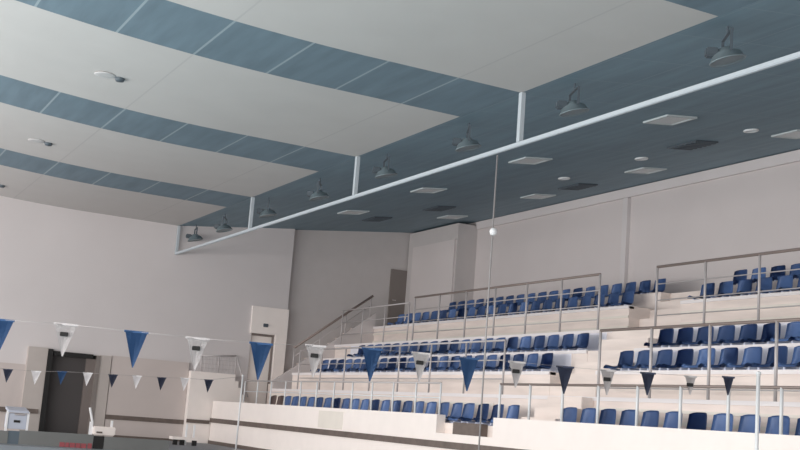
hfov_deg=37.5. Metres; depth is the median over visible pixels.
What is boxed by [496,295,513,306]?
seat
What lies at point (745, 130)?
recessed light
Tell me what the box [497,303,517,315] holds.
seat
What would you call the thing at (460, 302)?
seat
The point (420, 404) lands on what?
seat
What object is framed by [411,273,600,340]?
railing
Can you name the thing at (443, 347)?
seat
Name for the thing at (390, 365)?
seat
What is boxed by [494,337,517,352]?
seat
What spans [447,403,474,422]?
seat
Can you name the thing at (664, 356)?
seat
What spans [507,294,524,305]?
seat
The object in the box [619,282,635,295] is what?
seat
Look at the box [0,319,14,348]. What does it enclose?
pennant
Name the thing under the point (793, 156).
trim
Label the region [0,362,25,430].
wall panel
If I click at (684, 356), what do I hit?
seat
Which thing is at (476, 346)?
seat
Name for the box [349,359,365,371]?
seat
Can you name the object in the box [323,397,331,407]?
seat
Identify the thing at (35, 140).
ceiling spotlight
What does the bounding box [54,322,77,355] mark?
pennant
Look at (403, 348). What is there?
seat
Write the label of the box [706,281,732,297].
seat
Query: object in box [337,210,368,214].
ceiling light
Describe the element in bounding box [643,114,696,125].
ceiling light
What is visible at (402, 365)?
seat
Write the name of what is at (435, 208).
ceiling vent
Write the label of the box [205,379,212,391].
pennant
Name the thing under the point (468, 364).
pennant
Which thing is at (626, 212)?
trim
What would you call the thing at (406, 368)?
seat
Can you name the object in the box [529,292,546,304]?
seat
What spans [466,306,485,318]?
seat
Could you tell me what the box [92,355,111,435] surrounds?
trim
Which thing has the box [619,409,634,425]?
seat
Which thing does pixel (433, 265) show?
wall panel
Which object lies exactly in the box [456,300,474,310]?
seat
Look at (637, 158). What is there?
recessed light
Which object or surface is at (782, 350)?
seat
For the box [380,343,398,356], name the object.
seat
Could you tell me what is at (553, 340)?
seat
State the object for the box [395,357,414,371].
seat
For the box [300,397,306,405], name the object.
seat
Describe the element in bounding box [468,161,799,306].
wall
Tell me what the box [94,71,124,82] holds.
ceiling spotlight
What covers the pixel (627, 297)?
seat
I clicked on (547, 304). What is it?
seat
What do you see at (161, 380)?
pennant
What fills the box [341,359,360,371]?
seat
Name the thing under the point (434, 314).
seat
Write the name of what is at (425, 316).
seat
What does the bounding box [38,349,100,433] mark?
door
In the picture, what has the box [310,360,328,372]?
seat
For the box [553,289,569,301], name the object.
seat
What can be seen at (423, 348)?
seat
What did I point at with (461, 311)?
seat
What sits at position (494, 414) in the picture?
seat
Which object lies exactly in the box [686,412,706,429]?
seat
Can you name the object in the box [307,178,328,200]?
floodlight
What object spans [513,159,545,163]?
diffuser
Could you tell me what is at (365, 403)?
seat
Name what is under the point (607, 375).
pennant
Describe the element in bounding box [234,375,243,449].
post
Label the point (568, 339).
seat
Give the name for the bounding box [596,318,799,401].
railing
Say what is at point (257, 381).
railing
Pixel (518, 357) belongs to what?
seat
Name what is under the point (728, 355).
seat
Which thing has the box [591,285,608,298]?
seat
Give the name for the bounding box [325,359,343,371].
seat
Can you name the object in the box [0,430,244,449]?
floor
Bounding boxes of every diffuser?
[341,211,363,213]
[415,189,440,192]
[444,216,460,218]
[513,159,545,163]
[526,195,549,198]
[632,169,659,172]
[649,117,688,123]
[777,132,799,137]
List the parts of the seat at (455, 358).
backrest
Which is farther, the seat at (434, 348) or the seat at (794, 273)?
the seat at (434, 348)
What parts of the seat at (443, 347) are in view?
backrest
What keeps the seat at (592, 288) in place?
on the grandstand
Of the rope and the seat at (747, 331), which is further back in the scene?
the rope
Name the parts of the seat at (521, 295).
backrest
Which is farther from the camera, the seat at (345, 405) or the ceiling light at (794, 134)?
the seat at (345, 405)
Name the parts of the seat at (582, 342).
backrest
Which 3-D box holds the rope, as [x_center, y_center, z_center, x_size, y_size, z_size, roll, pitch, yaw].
[-6.665,3.306,26.723,6.602,0.307,0.094,9,-11,-27]
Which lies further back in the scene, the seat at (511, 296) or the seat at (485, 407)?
the seat at (511, 296)
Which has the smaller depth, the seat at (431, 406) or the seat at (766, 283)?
the seat at (766, 283)
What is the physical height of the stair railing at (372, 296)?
2.393 m
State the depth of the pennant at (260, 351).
11.01 m
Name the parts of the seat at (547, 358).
backrest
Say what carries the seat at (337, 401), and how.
on the grandstand
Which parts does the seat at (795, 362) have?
backrest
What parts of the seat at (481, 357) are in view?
backrest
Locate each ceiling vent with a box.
[362,216,392,221]
[423,206,455,210]
[558,183,597,189]
[667,140,718,149]
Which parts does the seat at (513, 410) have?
backrest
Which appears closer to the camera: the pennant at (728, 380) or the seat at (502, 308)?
the pennant at (728, 380)
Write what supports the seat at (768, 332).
on the grandstand
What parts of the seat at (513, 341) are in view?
backrest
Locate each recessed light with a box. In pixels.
[558,177,569,179]
[635,157,647,160]
[743,129,758,132]
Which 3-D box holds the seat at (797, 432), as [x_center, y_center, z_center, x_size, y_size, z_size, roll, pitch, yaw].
[4.855,2.509,14.301,0.394,0.390,0.420,9,-11,-27]
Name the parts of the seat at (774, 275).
backrest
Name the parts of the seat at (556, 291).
backrest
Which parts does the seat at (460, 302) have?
backrest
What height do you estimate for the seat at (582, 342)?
0.390 m
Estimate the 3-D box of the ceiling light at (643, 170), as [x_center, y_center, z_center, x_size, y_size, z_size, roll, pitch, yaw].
[5.327,-1.178,25.583,0.639,0.105,0.640,9,-11,-26]
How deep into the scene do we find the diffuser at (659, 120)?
20.03 m
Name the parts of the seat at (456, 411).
backrest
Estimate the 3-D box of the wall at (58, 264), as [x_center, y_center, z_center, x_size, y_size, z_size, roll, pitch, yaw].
[-14.303,1.043,29.237,24.620,7.370,0.300,9,-11,-26]
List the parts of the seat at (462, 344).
backrest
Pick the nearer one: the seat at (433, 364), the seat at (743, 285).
the seat at (743, 285)
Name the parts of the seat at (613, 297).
backrest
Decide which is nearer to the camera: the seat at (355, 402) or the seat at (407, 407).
the seat at (407, 407)
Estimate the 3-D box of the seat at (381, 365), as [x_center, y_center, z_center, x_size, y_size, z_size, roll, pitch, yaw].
[-0.532,3.379,28.399,0.394,0.390,0.420,9,-10,-25]
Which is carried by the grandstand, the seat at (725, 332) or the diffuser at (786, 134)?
the seat at (725, 332)
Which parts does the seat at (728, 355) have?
backrest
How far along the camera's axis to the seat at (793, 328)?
17.95 m
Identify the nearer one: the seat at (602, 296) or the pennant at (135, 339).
the pennant at (135, 339)
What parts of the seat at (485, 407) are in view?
backrest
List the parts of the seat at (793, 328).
backrest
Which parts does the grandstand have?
baseboard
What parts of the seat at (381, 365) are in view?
backrest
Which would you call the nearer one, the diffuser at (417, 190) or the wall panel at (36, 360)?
the diffuser at (417, 190)
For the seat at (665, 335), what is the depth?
20.57 m
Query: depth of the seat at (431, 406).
22.94 m
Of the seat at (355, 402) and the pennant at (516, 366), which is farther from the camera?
the seat at (355, 402)
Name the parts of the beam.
hanger post, hanger post, hanger post, hanger post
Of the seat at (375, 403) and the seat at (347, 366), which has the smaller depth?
the seat at (375, 403)
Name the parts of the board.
panel, post, panel, post, panel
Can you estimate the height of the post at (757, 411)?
1.840 m
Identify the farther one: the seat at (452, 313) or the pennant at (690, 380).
the seat at (452, 313)
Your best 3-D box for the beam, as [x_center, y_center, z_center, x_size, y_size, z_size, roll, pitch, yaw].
[1.062,-1.389,19.010,0.070,0.822,32.290,9,-11,-26]
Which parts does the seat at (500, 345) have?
backrest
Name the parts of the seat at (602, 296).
backrest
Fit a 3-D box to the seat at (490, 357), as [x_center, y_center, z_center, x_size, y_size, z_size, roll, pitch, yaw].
[1.746,2.813,23.983,0.394,0.390,0.420,9,-11,-25]
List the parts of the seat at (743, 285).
backrest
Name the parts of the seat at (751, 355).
backrest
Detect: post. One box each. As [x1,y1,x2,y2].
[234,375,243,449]
[754,371,760,449]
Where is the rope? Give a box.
[0,368,234,379]
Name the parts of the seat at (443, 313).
backrest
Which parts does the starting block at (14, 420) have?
leg, leg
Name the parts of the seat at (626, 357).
backrest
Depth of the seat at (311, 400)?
28.24 m
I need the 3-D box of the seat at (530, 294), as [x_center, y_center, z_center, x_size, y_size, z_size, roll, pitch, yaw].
[3.177,1.883,29.654,0.394,0.390,0.420,9,-10,-25]
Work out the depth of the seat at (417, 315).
33.30 m
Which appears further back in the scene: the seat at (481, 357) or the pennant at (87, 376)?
the pennant at (87, 376)
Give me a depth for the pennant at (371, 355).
11.38 m
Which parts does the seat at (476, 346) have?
backrest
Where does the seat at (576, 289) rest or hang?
on the grandstand
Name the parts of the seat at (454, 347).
backrest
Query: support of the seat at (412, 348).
on the grandstand
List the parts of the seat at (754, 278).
backrest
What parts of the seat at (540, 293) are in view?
backrest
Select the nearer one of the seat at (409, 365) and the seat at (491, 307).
the seat at (409, 365)
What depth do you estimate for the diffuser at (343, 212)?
31.32 m
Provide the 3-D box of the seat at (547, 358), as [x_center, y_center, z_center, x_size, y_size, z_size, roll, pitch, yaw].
[2.657,2.587,22.217,0.394,0.390,0.420,9,-11,-26]
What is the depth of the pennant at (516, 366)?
12.06 m
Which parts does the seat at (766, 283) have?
backrest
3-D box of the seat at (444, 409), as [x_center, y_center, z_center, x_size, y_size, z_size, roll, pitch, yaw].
[0.709,3.538,22.337,0.394,0.390,0.420,9,-10,-25]
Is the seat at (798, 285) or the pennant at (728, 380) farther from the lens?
the seat at (798, 285)
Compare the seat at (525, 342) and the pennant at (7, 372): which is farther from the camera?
the pennant at (7, 372)
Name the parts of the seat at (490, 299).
backrest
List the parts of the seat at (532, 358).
backrest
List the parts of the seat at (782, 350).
backrest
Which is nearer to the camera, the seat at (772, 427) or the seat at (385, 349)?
the seat at (772, 427)
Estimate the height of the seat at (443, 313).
0.390 m
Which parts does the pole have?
lamp globe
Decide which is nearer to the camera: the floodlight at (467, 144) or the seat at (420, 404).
the floodlight at (467, 144)
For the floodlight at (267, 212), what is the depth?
27.98 m
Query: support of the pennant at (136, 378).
hanging from the rope
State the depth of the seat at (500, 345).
25.39 m
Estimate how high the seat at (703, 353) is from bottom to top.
0.390 m
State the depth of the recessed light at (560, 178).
26.29 m
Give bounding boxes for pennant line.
[11,320,742,376]
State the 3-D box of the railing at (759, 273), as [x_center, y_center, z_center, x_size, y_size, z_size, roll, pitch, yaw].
[6.775,0.797,17.606,0.052,1.146,9.144,9,-11,-26]
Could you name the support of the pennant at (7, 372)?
hanging from the rope
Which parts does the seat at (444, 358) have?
backrest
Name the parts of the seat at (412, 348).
backrest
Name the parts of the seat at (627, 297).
backrest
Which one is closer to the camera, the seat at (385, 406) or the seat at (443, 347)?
the seat at (385, 406)
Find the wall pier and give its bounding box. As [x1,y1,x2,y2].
[404,223,477,315]
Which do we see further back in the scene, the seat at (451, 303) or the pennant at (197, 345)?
the seat at (451, 303)
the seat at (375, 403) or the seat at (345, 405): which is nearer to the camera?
the seat at (375, 403)
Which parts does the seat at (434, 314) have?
backrest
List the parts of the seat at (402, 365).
backrest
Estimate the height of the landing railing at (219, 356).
1.150 m
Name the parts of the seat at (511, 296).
backrest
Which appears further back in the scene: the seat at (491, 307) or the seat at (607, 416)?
the seat at (491, 307)
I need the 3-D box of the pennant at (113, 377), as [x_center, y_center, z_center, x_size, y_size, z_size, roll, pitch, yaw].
[-6.528,3.537,26.757,0.220,0.298,0.024,6,-10,-12]
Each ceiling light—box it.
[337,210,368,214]
[410,187,446,192]
[437,215,467,218]
[508,157,552,164]
[520,194,555,198]
[624,167,666,173]
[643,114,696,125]
[771,129,799,138]
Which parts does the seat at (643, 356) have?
backrest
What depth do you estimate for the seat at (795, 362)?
16.73 m
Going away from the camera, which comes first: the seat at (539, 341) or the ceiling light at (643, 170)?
the seat at (539, 341)
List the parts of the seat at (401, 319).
backrest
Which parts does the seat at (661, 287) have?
backrest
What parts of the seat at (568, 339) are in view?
backrest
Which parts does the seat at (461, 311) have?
backrest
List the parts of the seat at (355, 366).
backrest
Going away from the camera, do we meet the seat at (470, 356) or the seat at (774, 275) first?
the seat at (774, 275)
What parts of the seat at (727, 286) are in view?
backrest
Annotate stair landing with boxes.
[182,371,247,442]
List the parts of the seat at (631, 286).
backrest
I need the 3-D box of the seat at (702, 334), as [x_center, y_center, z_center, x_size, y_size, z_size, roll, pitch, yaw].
[4.973,1.858,19.598,0.394,0.390,0.420,9,-11,-27]
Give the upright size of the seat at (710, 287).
0.390 m
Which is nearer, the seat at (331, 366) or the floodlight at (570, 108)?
the floodlight at (570, 108)
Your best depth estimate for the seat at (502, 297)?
31.11 m
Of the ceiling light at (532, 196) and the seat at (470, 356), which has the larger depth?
the ceiling light at (532, 196)
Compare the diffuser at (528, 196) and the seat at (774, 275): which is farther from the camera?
the diffuser at (528, 196)
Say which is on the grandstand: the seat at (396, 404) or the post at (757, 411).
the seat at (396, 404)
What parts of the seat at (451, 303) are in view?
backrest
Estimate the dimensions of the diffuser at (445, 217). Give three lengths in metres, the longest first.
0.540 x 0.540 x 0.020 m
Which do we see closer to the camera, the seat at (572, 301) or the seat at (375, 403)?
the seat at (375, 403)
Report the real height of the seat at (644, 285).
0.390 m
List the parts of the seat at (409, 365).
backrest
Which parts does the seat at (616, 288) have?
backrest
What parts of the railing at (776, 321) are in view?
post, post, handrail, post, post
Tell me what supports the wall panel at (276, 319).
attached to the wall at (58, 264)
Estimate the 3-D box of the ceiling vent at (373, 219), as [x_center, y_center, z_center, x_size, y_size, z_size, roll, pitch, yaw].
[-0.644,-0.161,32.984,0.558,0.106,0.840,9,-11,-26]
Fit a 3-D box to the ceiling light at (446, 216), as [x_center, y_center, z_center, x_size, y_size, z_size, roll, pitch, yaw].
[1.469,-0.220,33.062,0.639,0.105,0.640,9,-11,-26]
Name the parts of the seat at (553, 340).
backrest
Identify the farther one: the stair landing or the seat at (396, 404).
the stair landing
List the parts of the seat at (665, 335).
backrest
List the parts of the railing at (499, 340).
post, post, post, post, handrail, post, post, post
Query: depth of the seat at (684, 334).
20.12 m
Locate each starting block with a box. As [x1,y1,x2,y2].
[4,406,29,430]
[88,407,115,435]
[169,424,197,445]
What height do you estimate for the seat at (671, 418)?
0.390 m
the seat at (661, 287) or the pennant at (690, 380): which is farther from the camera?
the seat at (661, 287)
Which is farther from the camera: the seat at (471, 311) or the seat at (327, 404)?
the seat at (471, 311)
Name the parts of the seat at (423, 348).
backrest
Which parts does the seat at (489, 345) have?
backrest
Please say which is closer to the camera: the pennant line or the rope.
the pennant line
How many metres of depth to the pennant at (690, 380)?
12.93 m
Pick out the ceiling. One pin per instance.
(219, 104)
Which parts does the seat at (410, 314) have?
backrest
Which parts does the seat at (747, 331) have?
backrest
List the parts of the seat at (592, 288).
backrest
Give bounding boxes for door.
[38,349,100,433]
[245,333,273,403]
[386,269,406,325]
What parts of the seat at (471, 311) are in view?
backrest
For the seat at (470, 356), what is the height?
0.390 m
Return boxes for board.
[0,430,168,449]
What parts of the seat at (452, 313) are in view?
backrest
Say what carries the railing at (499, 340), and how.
on the grandstand
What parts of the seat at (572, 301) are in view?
backrest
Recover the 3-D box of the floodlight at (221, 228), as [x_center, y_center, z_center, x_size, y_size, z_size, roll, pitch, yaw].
[-4.599,-0.047,30.919,0.457,0.497,0.440,12,-12,-37]
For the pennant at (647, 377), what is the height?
0.248 m
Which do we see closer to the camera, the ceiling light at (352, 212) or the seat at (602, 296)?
the seat at (602, 296)
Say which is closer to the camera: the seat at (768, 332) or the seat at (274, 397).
the seat at (768, 332)
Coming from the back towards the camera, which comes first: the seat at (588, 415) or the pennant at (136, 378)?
the pennant at (136, 378)
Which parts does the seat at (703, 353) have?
backrest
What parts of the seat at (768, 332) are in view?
backrest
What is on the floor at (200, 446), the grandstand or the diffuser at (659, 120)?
the grandstand
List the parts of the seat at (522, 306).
backrest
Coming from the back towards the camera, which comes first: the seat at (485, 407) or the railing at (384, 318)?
the railing at (384, 318)
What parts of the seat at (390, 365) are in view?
backrest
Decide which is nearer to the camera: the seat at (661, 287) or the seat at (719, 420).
the seat at (719, 420)
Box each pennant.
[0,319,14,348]
[3,369,12,381]
[31,370,40,383]
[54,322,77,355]
[58,371,66,384]
[83,372,92,385]
[108,374,117,386]
[124,330,148,367]
[133,375,141,388]
[157,377,165,389]
[181,378,189,390]
[186,336,209,370]
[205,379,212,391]
[249,342,272,379]
[305,344,325,376]
[361,347,382,380]
[411,352,430,381]
[459,357,478,390]
[508,361,525,387]
[556,365,573,393]
[600,369,615,394]
[640,372,655,394]
[684,375,696,394]
[722,376,734,394]
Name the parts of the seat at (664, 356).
backrest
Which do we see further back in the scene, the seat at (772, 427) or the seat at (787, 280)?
the seat at (787, 280)
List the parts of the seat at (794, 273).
backrest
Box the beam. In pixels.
[175,51,799,254]
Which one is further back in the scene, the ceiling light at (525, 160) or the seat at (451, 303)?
the seat at (451, 303)
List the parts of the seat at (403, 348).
backrest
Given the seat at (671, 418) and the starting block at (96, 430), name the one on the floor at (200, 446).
the starting block at (96, 430)
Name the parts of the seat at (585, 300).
backrest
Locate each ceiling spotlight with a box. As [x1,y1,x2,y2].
[28,138,51,145]
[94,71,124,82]
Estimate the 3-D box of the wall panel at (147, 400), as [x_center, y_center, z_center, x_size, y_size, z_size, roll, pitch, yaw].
[-6.943,4.767,32.319,2.160,2.170,0.120,9,-11,-26]
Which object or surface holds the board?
on the floor at (200, 446)
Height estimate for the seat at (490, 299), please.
0.390 m
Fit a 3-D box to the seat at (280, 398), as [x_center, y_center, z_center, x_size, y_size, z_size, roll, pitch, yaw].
[-3.163,4.499,29.842,0.394,0.390,0.420,9,-11,-26]
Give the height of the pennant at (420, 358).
0.288 m
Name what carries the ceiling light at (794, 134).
attached to the ceiling
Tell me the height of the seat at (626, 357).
0.390 m
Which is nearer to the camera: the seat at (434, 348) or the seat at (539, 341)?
the seat at (539, 341)
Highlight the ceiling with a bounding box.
[0,0,799,232]
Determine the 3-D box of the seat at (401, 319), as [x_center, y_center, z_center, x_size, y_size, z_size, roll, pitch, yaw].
[-0.092,2.749,34.084,0.394,0.390,0.420,9,-11,-27]
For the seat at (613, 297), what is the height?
0.390 m
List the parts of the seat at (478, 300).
backrest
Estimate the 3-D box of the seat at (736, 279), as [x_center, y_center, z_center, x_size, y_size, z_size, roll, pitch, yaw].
[6.561,1.042,23.094,0.394,0.390,0.420,9,-10,-25]
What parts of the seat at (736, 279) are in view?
backrest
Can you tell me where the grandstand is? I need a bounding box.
[208,279,799,449]
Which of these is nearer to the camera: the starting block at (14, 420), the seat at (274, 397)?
the starting block at (14, 420)
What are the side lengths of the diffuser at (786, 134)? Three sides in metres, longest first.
0.540 x 0.540 x 0.020 m
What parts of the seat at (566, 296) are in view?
backrest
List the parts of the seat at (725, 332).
backrest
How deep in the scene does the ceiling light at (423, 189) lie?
27.59 m
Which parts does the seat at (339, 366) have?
backrest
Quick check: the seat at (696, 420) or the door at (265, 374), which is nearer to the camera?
the seat at (696, 420)
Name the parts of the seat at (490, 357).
backrest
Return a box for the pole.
[478,155,497,449]
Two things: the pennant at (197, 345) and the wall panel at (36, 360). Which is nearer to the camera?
the pennant at (197, 345)
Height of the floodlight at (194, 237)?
0.497 m
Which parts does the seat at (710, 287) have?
backrest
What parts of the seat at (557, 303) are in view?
backrest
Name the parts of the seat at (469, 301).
backrest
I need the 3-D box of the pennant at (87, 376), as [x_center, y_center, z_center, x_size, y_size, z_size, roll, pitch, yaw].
[-7.034,3.466,26.505,0.220,0.298,0.024,6,-10,-12]
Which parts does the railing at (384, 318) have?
post, post, handrail, post, post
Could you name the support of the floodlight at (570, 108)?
attached to the ceiling
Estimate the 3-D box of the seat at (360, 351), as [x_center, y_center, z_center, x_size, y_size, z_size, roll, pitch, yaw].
[-1.155,3.379,31.475,0.394,0.390,0.420,9,-11,-26]
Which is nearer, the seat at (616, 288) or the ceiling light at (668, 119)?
the ceiling light at (668, 119)
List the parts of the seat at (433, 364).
backrest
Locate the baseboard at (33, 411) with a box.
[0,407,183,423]
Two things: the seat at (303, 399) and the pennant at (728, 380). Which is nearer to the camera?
the pennant at (728, 380)
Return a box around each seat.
[270,395,276,404]
[276,396,283,404]
[285,396,291,404]
[291,396,298,405]
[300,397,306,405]
[307,397,314,406]
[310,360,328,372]
[316,397,322,406]
[318,359,336,372]
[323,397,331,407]
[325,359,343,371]
[333,359,352,371]
[333,398,340,407]
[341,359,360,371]
[341,398,349,408]
[347,345,364,357]
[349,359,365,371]
[352,399,359,409]
[358,363,377,371]
[360,399,369,409]
[372,399,379,410]
[374,358,386,371]
[376,358,396,371]
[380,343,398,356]
[380,344,390,356]
[380,400,389,410]
[385,357,406,371]
[387,314,404,324]
[389,343,408,355]
[393,400,400,411]
[395,313,412,324]
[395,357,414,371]
[398,342,417,355]
[402,401,412,412]
[403,312,420,323]
[405,365,425,371]
[407,342,427,355]
[412,312,429,322]
[413,401,423,412]
[415,356,437,371]
[418,341,437,352]
[420,311,437,321]
[425,402,436,413]
[426,356,448,371]
[427,340,447,354]
[429,310,446,321]
[437,340,458,354]
[437,356,459,371]
[439,309,455,320]
[440,302,455,312]
[440,402,449,416]
[445,403,462,422]
[447,301,464,311]
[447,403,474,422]
[448,308,464,319]
[448,339,469,353]
[448,355,471,371]
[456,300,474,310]
[456,307,475,318]
[459,339,481,353]
[460,355,483,371]
[461,404,488,423]
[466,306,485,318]
[467,299,483,309]
[470,338,492,353]
[475,355,496,371]
[475,404,503,425]
[476,298,493,308]
[476,305,495,317]
[482,337,505,352]
[485,354,509,370]
[486,296,503,307]
[488,304,506,316]
[490,405,519,422]
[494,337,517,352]
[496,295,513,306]
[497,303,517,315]
[498,354,523,370]
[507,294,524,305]
[507,336,531,351]
[508,301,528,314]
[518,293,534,304]
[520,300,540,313]
[520,335,544,351]
[522,353,537,370]
[526,353,552,370]
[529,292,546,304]
[531,299,552,312]
[534,334,558,350]
[541,290,558,303]
[543,298,564,311]
[548,334,573,350]
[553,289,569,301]
[556,297,577,310]
[563,333,588,349]
[563,407,576,421]
[565,288,582,300]
[568,295,590,309]
[578,286,594,299]
[580,408,595,423]
[582,294,604,308]
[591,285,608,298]
[595,292,618,307]
[599,409,615,424]
[604,350,633,370]
[605,283,621,296]
[610,291,633,305]
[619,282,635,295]
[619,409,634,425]
[622,350,652,370]
[634,280,650,294]
[640,410,658,426]
[641,349,672,369]
[642,278,665,292]
[644,328,673,347]
[661,349,693,369]
[662,327,692,346]
[663,411,682,427]
[681,348,715,369]
[682,326,713,346]
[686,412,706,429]
[687,283,714,299]
[702,325,734,345]
[703,347,737,369]
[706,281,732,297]
[711,413,732,431]
[721,269,746,284]
[724,279,751,296]
[724,324,756,344]
[726,347,761,369]
[738,414,760,432]
[740,267,765,282]
[743,277,772,294]
[746,323,780,343]
[751,346,787,369]
[757,265,785,280]
[764,275,792,292]
[765,415,789,434]
[770,321,799,343]
[777,263,799,278]
[778,346,799,369]
[784,275,799,290]
[795,418,799,435]
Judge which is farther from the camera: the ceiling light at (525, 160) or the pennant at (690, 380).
the ceiling light at (525, 160)
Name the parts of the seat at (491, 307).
backrest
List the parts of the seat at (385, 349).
backrest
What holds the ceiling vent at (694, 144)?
in the ceiling
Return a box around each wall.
[0,196,294,400]
[284,230,412,372]
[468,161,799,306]
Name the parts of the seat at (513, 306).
backrest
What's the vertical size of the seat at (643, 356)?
0.390 m
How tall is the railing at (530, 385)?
0.580 m
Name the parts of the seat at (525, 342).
backrest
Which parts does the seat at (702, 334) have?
backrest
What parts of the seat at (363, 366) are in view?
backrest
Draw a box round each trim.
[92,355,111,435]
[476,149,799,229]
[619,197,630,295]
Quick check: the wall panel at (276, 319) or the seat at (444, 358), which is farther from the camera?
the wall panel at (276, 319)
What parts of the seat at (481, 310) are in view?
backrest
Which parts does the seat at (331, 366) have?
backrest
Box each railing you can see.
[200,355,247,396]
[243,380,441,413]
[292,295,373,367]
[297,339,505,393]
[340,302,409,344]
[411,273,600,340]
[497,383,799,434]
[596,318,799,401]
[654,248,799,325]
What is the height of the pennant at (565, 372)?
0.288 m
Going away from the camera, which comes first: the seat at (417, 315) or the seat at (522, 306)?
the seat at (522, 306)
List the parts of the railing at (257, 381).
post, post, post, post, post, handrail, post, post, post, post, post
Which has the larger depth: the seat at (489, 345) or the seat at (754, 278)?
the seat at (489, 345)
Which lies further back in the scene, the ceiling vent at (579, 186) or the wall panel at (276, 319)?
the wall panel at (276, 319)
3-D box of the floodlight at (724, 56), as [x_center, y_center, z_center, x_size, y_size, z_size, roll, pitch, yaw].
[3.975,-2.175,14.301,0.457,0.497,0.440,12,-12,-37]
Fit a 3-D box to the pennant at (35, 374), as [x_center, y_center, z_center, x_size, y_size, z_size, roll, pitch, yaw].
[-8.041,3.365,25.998,0.220,0.298,0.024,6,-10,-12]
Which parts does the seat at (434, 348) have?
backrest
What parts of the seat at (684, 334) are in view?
backrest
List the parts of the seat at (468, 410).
backrest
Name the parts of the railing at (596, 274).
post, post, post, post, handrail, post, post, post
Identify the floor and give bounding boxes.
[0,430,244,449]
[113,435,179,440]
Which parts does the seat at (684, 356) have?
backrest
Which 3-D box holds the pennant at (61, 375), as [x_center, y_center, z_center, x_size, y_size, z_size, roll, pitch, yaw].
[-7.541,3.405,26.251,0.220,0.298,0.024,6,-10,-12]
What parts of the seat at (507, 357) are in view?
backrest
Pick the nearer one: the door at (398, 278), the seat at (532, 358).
the seat at (532, 358)
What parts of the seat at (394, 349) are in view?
backrest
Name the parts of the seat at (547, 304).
backrest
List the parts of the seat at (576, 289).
backrest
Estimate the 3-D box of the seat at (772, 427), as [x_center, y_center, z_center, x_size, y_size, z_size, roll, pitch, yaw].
[4.627,2.566,14.743,0.394,0.390,0.420,9,-11,-26]
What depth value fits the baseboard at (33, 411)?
32.03 m
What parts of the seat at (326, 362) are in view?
backrest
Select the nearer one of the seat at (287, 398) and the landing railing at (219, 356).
the seat at (287, 398)
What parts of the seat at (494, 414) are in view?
backrest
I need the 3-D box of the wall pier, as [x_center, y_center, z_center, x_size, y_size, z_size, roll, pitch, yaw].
[1.194,1.506,35.502,0.649,2.740,3.050,9,-11,-26]
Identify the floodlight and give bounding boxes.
[186,225,202,241]
[214,214,232,232]
[257,198,276,217]
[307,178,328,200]
[372,153,396,178]
[452,123,480,151]
[555,83,588,116]
[704,26,745,67]
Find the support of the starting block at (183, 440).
on the floor at (200, 446)
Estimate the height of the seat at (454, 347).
0.390 m
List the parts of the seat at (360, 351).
backrest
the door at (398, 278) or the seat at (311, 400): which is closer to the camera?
the seat at (311, 400)
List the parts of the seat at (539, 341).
backrest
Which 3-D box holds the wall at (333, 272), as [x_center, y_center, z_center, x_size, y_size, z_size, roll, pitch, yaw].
[-1.270,3.066,35.957,4.980,7.570,0.250,9,-11,-26]
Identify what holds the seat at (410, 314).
on the grandstand
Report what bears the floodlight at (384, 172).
attached to the ceiling
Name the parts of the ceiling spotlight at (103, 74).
plate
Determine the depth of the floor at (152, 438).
32.07 m
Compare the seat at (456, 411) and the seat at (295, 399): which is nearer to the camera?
the seat at (456, 411)
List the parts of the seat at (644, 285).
backrest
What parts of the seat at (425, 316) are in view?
backrest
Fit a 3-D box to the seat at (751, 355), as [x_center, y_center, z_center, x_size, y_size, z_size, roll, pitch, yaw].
[5.117,1.977,17.449,0.394,0.390,0.420,9,-11,-26]
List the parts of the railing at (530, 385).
post, post, post, post, post, handrail, post, post, post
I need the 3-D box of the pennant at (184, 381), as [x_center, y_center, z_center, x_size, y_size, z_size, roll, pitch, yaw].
[-5.033,3.716,27.505,0.220,0.298,0.024,6,-10,-12]
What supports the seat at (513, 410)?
on the grandstand
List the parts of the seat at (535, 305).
backrest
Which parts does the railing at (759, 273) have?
post, post, handrail, post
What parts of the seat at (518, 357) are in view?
backrest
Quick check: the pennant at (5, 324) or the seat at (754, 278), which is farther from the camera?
the seat at (754, 278)
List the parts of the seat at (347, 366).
backrest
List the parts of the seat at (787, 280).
backrest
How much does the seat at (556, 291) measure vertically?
0.390 m
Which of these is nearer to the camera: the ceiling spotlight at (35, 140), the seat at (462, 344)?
the ceiling spotlight at (35, 140)
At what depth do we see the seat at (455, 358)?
25.40 m
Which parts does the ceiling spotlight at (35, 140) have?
plate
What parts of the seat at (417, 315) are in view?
backrest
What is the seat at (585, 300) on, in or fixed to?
on the grandstand
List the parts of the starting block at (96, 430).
post, handle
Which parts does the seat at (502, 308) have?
backrest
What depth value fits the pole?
17.68 m
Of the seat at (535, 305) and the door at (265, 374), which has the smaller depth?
the seat at (535, 305)
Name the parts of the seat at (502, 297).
backrest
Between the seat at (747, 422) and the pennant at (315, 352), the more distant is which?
the seat at (747, 422)
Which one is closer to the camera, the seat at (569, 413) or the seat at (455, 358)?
the seat at (569, 413)
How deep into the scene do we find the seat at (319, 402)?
27.80 m
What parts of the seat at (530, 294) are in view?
backrest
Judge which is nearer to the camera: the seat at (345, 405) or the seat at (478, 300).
the seat at (345, 405)
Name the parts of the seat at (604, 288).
backrest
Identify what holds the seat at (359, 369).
on the grandstand
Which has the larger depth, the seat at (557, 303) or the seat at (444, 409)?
the seat at (557, 303)
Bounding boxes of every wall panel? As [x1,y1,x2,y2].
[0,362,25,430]
[18,346,47,430]
[103,356,188,438]
[250,306,288,383]
[409,239,456,314]

